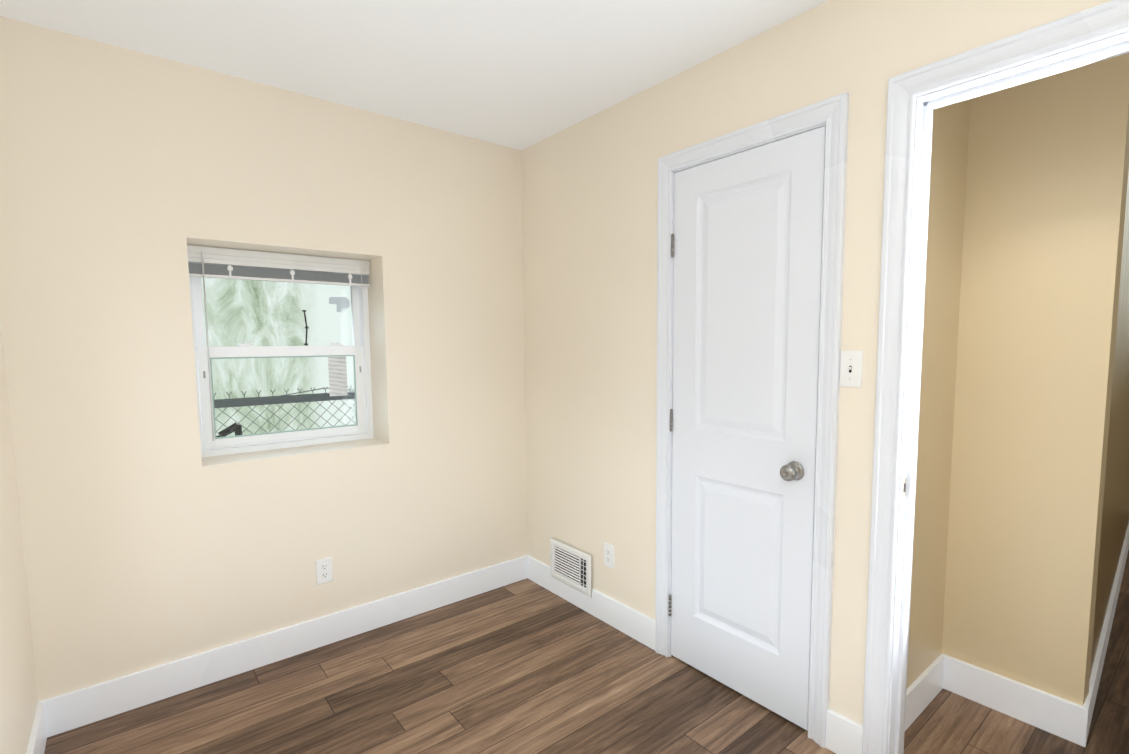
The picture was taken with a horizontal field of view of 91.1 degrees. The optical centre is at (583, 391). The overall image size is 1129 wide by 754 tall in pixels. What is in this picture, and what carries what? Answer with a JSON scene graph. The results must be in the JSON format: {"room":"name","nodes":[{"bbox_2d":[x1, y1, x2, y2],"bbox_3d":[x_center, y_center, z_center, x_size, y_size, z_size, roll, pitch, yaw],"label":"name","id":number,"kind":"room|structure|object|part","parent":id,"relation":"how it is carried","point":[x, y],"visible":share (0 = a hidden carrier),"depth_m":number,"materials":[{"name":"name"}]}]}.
{"room":"empty bedroom","nodes":[
{"label":"empty bedroom","id":0,"kind":"room"},
{"bbox_2d":[0,318,37,753],"bbox_3d":[-0.911,0.125,0.413,0.300,2.420,3.470,-5,7,-40],"label":"wall","id":1,"kind":"structure","parent":0,"point":[18,698],"depth_m":1.69,"materials":[{"name":"beige paint"}]},
{"bbox_2d":[26,702,46,753],"bbox_3d":[-0.816,1.250,0.653,0.015,0.134,3.335,-5,7,-40],"label":"baseboard","id":2,"kind":"structure","parent":1,"relation":"attached to","point":[37,741],"depth_m":1.82,"materials":[{"name":"white paint"}]},
{"bbox_2d":[0,16,527,701],"bbox_3d":[-1.288,-0.059,2.547,2.470,2.420,0.300,-5,7,-40],"label":"wall","id":3,"kind":"structure","parent":0,"point":[152,536],"depth_m":2.19,"materials":[{"name":"beige paint"}]},
{"bbox_2d":[187,245,370,440],"bbox_3d":[-1.331,-0.215,2.514,0.742,0.806,0.047,-5,7,-40],"label":"window blind","id":4,"kind":"object","parent":3,"relation":"attached to","point":[235,260],"visible":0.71,"depth_m":2.44,"materials":[{"name":"white plastic"}]},
{"bbox_3d":[-1.337,-0.521,2.491,0.732,0.058,0.031,-5,6,-40],"label":"rail","id":5,"kind":"part","parent":4,"relation":"part of","materials":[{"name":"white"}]},
{"bbox_2d":[188,262,373,456],"bbox_3d":[-1.391,-0.185,2.587,0.748,0.889,0.080,-5,7,-40],"label":"window","id":6,"kind":"structure","parent":3,"relation":"in","point":[359,349],"depth_m":2.57,"materials":[{"name":"white plastic"}]},
{"bbox_2d":[210,355,357,438],"bbox_3d":[-1.376,0.012,2.588,0.604,0.354,0.008,-5,7,-40],"label":"bead","id":7,"kind":"object","parent":6,"relation":"attached to","point":[289,430],"visible":0.98,"depth_m":2.56,"materials":[{"name":"teal"}]},
{"bbox_2d":[329,342,342,345],"bbox_3d":[-1.214,-0.233,2.713,0.064,0.016,0.028,-5,7,-40],"label":"sash lock","id":8,"kind":"object","parent":6,"relation":"attached to","point":[330,344],"depth_m":2.70,"materials":[{"name":"white plastic"}]},
{"bbox_2d":[328,356,347,395],"bbox_3d":[-1.209,-0.076,2.724,0.084,0.196,0.001,-5,7,-40],"label":"label","id":9,"kind":"object","parent":6,"relation":"attached to","point":[337,368],"visible":1,"depth_m":2.72,"materials":[{"name":"white paper"}]},
{"bbox_2d":[38,555,528,737],"bbox_3d":[-1.110,1.084,2.584,2.050,0.134,0.015,-5,7,-40],"label":"baseboard","id":10,"kind":"structure","parent":3,"relation":"attached to","point":[68,711],"depth_m":2.34,"materials":[{"name":"white paint"}]},
{"bbox_2d":[316,557,332,584],"bbox_3d":[-1.175,0.813,2.512,0.070,0.114,0.007,-5,7,-40],"label":"outlet","id":11,"kind":"object","parent":3,"relation":"attached to","point":[324,570],"visible":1,"depth_m":2.51,"materials":[{"name":"white plastic"}]},
{"bbox_2d":[0,0,827,149],"bbox_3d":[1.462,-1.330,2.395,6.650,0.100,3.900,-5,7,-40],"label":"ceiling","id":12,"kind":"structure","parent":0,"point":[519,74],"depth_m":1.96,"materials":[{"name":"white paint"}]},
{"bbox_2d":[44,550,1128,753],"bbox_3d":[1.479,1.180,2.615,6.650,0.100,3.900,-5,7,-40],"label":"floor","id":13,"kind":"structure","parent":0,"point":[527,666],"depth_m":2.09,"materials":[{"name":"wood"}]},
{"bbox_2d":[521,0,1112,725],"bbox_3d":[0.823,-0.013,1.856,0.120,2.420,3.470,-5,7,-40],"label":"wall","id":14,"kind":"structure","parent":0,"point":[589,234],"depth_m":2.39,"materials":[{"name":"beige paint"}]},
{"bbox_2d":[550,538,590,596],"bbox_3d":[-0.067,0.916,2.906,0.041,0.214,0.338,-5,7,-40],"label":"air vent","id":15,"kind":"object","parent":14,"relation":"in","point":[570,566],"visible":1,"depth_m":2.89,"materials":[{"name":"white plastic"}]},
{"bbox_2d":[527,556,655,649],"bbox_3d":[0.000,1.053,2.841,0.015,0.134,1.011,-5,7,-40],"label":"baseboard","id":16,"kind":"structure","parent":14,"relation":"attached to","point":[630,622],"depth_m":2.72,"materials":[{"name":"white paint"}]},
{"bbox_2d":[604,542,613,568],"bbox_3d":[0.120,0.793,2.678,0.007,0.114,0.070,-5,7,-40],"label":"outlet","id":17,"kind":"object","parent":14,"relation":"attached to","point":[608,555],"visible":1,"depth_m":2.67,"materials":[{"name":"white plastic"}]},
{"bbox_2d":[669,234,673,615],"bbox_3d":[0.378,0.163,2.330,0.042,1.617,0.012,-5,7,-40],"label":"closet door hinges","id":18,"kind":"object","parent":14,"relation":"attached to","point":[672,256],"visible":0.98,"depth_m":2.31,"materials":[{"name":"grey metal"}]},
{"bbox_2d":[671,126,825,729],"bbox_3d":[0.560,0.152,2.072,0.101,2.032,0.624,-5,7,-40],"label":"closet door","id":19,"kind":"structure","parent":14,"relation":"in","point":[748,229],"depth_m":2.04,"materials":[{"name":"white paint"}]},
{"bbox_3d":[0.703,0.275,1.885,0.066,0.066,0.066,-5,6,-40],"label":"knob","id":20,"kind":"part","parent":19,"relation":"part of","materials":[{"name":"grey metal"}]},
{"bbox_2d":[655,92,848,747],"bbox_3d":[0.617,0.143,2.119,0.120,2.065,0.666,-5,7,-40],"label":"door frame","id":21,"kind":"structure","parent":14,"relation":"attached to","point":[762,144],"depth_m":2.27,"materials":[{"name":"white paint"}]},
{"bbox_2d":[826,709,862,753],"bbox_3d":[0.858,1.137,1.818,0.015,0.134,0.122,-5,7,-40],"label":"baseboard","id":22,"kind":"structure","parent":14,"relation":"attached to","point":[844,735],"depth_m":1.82,"materials":[{"name":"white paint"}]},
{"bbox_2d":[839,351,862,387],"bbox_3d":[0.833,-0.070,1.732,0.016,0.114,0.070,-5,7,-40],"label":"light switch","id":23,"kind":"object","parent":14,"relation":"attached to","point":[851,368],"visible":1,"depth_m":1.73,"materials":[{"name":"white plastic"}]},
{"bbox_2d":[902,477,906,497],"bbox_3d":[0.962,0.288,1.663,0.030,0.058,0.003,-5,7,-40],"label":"strike plate","id":24,"kind":"object","parent":14,"relation":"attached to","point":[904,480],"visible":1,"depth_m":1.66,"materials":[{"name":"silver metal"}]},
{"bbox_2d":[862,0,1128,753],"bbox_3d":[1.240,0.180,1.357,0.141,2.115,0.962,-5,7,-40],"label":"door frame","id":25,"kind":"structure","parent":14,"relation":"attached to","point":[1095,23],"depth_m":1.61,"materials":[{"name":"white paint"}]},
{"bbox_2d":[907,99,969,687],"bbox_3d":[1.167,-0.025,1.960,0.542,2.420,0.100,-5,7,-40],"label":"wall","id":26,"kind":"structure","parent":0,"point":[950,132],"depth_m":1.98,"materials":[{"name":"beige paint"}]},
{"bbox_2d":[905,655,943,730],"bbox_3d":[1.206,1.118,2.011,0.527,0.134,0.015,-5,7,-40],"label":"baseboard","id":27,"kind":"structure","parent":26,"relation":"attached to","point":[924,688],"depth_m":2.04,"materials":[{"name":"white paint"}]},
{"bbox_2d":[942,53,1128,705],"bbox_3d":[0.962,-0.088,2.702,0.100,2.420,2.345,-5,7,-40],"label":"wall","id":28,"kind":"structure","parent":0,"point":[1046,187],"depth_m":1.91,"materials":[{"name":"beige paint"}]},
{"bbox_2d":[941,654,1088,746],"bbox_3d":[1.548,1.114,2.023,0.015,0.134,0.435,-5,7,-40],"label":"baseboard","id":29,"kind":"structure","parent":28,"relation":"attached to","point":[1054,715],"depth_m":1.99,"materials":[{"name":"white paint"}]},
{"bbox_2d":[1090,170,1128,675],"bbox_3d":[2.936,-0.130,3.019,3.550,2.420,0.100,-5,7,-43],"label":"wall","id":30,"kind":"structure","parent":0,"point":[1115,518],"depth_m":2.25,"materials":[{"name":"beige paint"}]},
{"bbox_2d":[1083,523,1128,744],"bbox_3d":[2.973,1.012,3.072,3.560,0.134,0.015,-5,7,-43],"label":"baseboard","id":31,"kind":"structure","parent":30,"relation":"attached to","point":[1094,682],"depth_m":2.36,"materials":[{"name":"white paint"}]},
{"label":"outside","id":32,"kind":"structure","parent":0,"visible":0},
{"bbox_2d":[201,277,355,436],"bbox_3d":[-2.454,-0.751,4.062,8.000,4.450,0.200,-5,7,-40],"label":"wall","id":33,"kind":"structure","parent":32,"point":[288,325],"depth_m":4.11,"materials":[{"name":"paint"}]},
{"bbox_2d":[302,310,308,345],"bbox_3d":[-2.115,-0.440,4.230,0.051,0.359,0.014,-5,7,-40],"label":"cable","id":34,"kind":"object","parent":33,"relation":"attached to","point":[306,327],"depth_m":4.22,"materials":[{"name":"black"}]},
{"bbox_2d":[329,297,349,311],"bbox_3d":[-1.897,-0.682,4.319,0.170,0.124,0.130,-5,7,-40],"label":"security light","id":35,"kind":"object","parent":33,"relation":"attached to","point":[339,300],"depth_m":4.26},
{"bbox_3d":[-1.829,1.575,3.534,8.000,0.100,1.700,-5,7,-40],"label":"ground","id":36,"kind":"structure","parent":32,"visible":0},
{"bbox_2d":[216,422,241,436],"bbox_3d":[-2.253,0.859,3.578,0.198,1.325,0.044,-5,7,-40],"label":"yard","id":37,"kind":"structure","parent":36,"relation":"on","point":[227,431],"depth_m":3.52,"materials":[{"name":"grey"}]},
{"bbox_2d":[214,385,355,436],"bbox_3d":[-1.820,0.763,3.299,3.039,1.558,0.078,-5,7,-40],"label":"fence","id":38,"kind":"object","parent":36,"relation":"on","point":[278,400],"depth_m":3.25,"materials":[{"name":"grey metal"}]}
]}

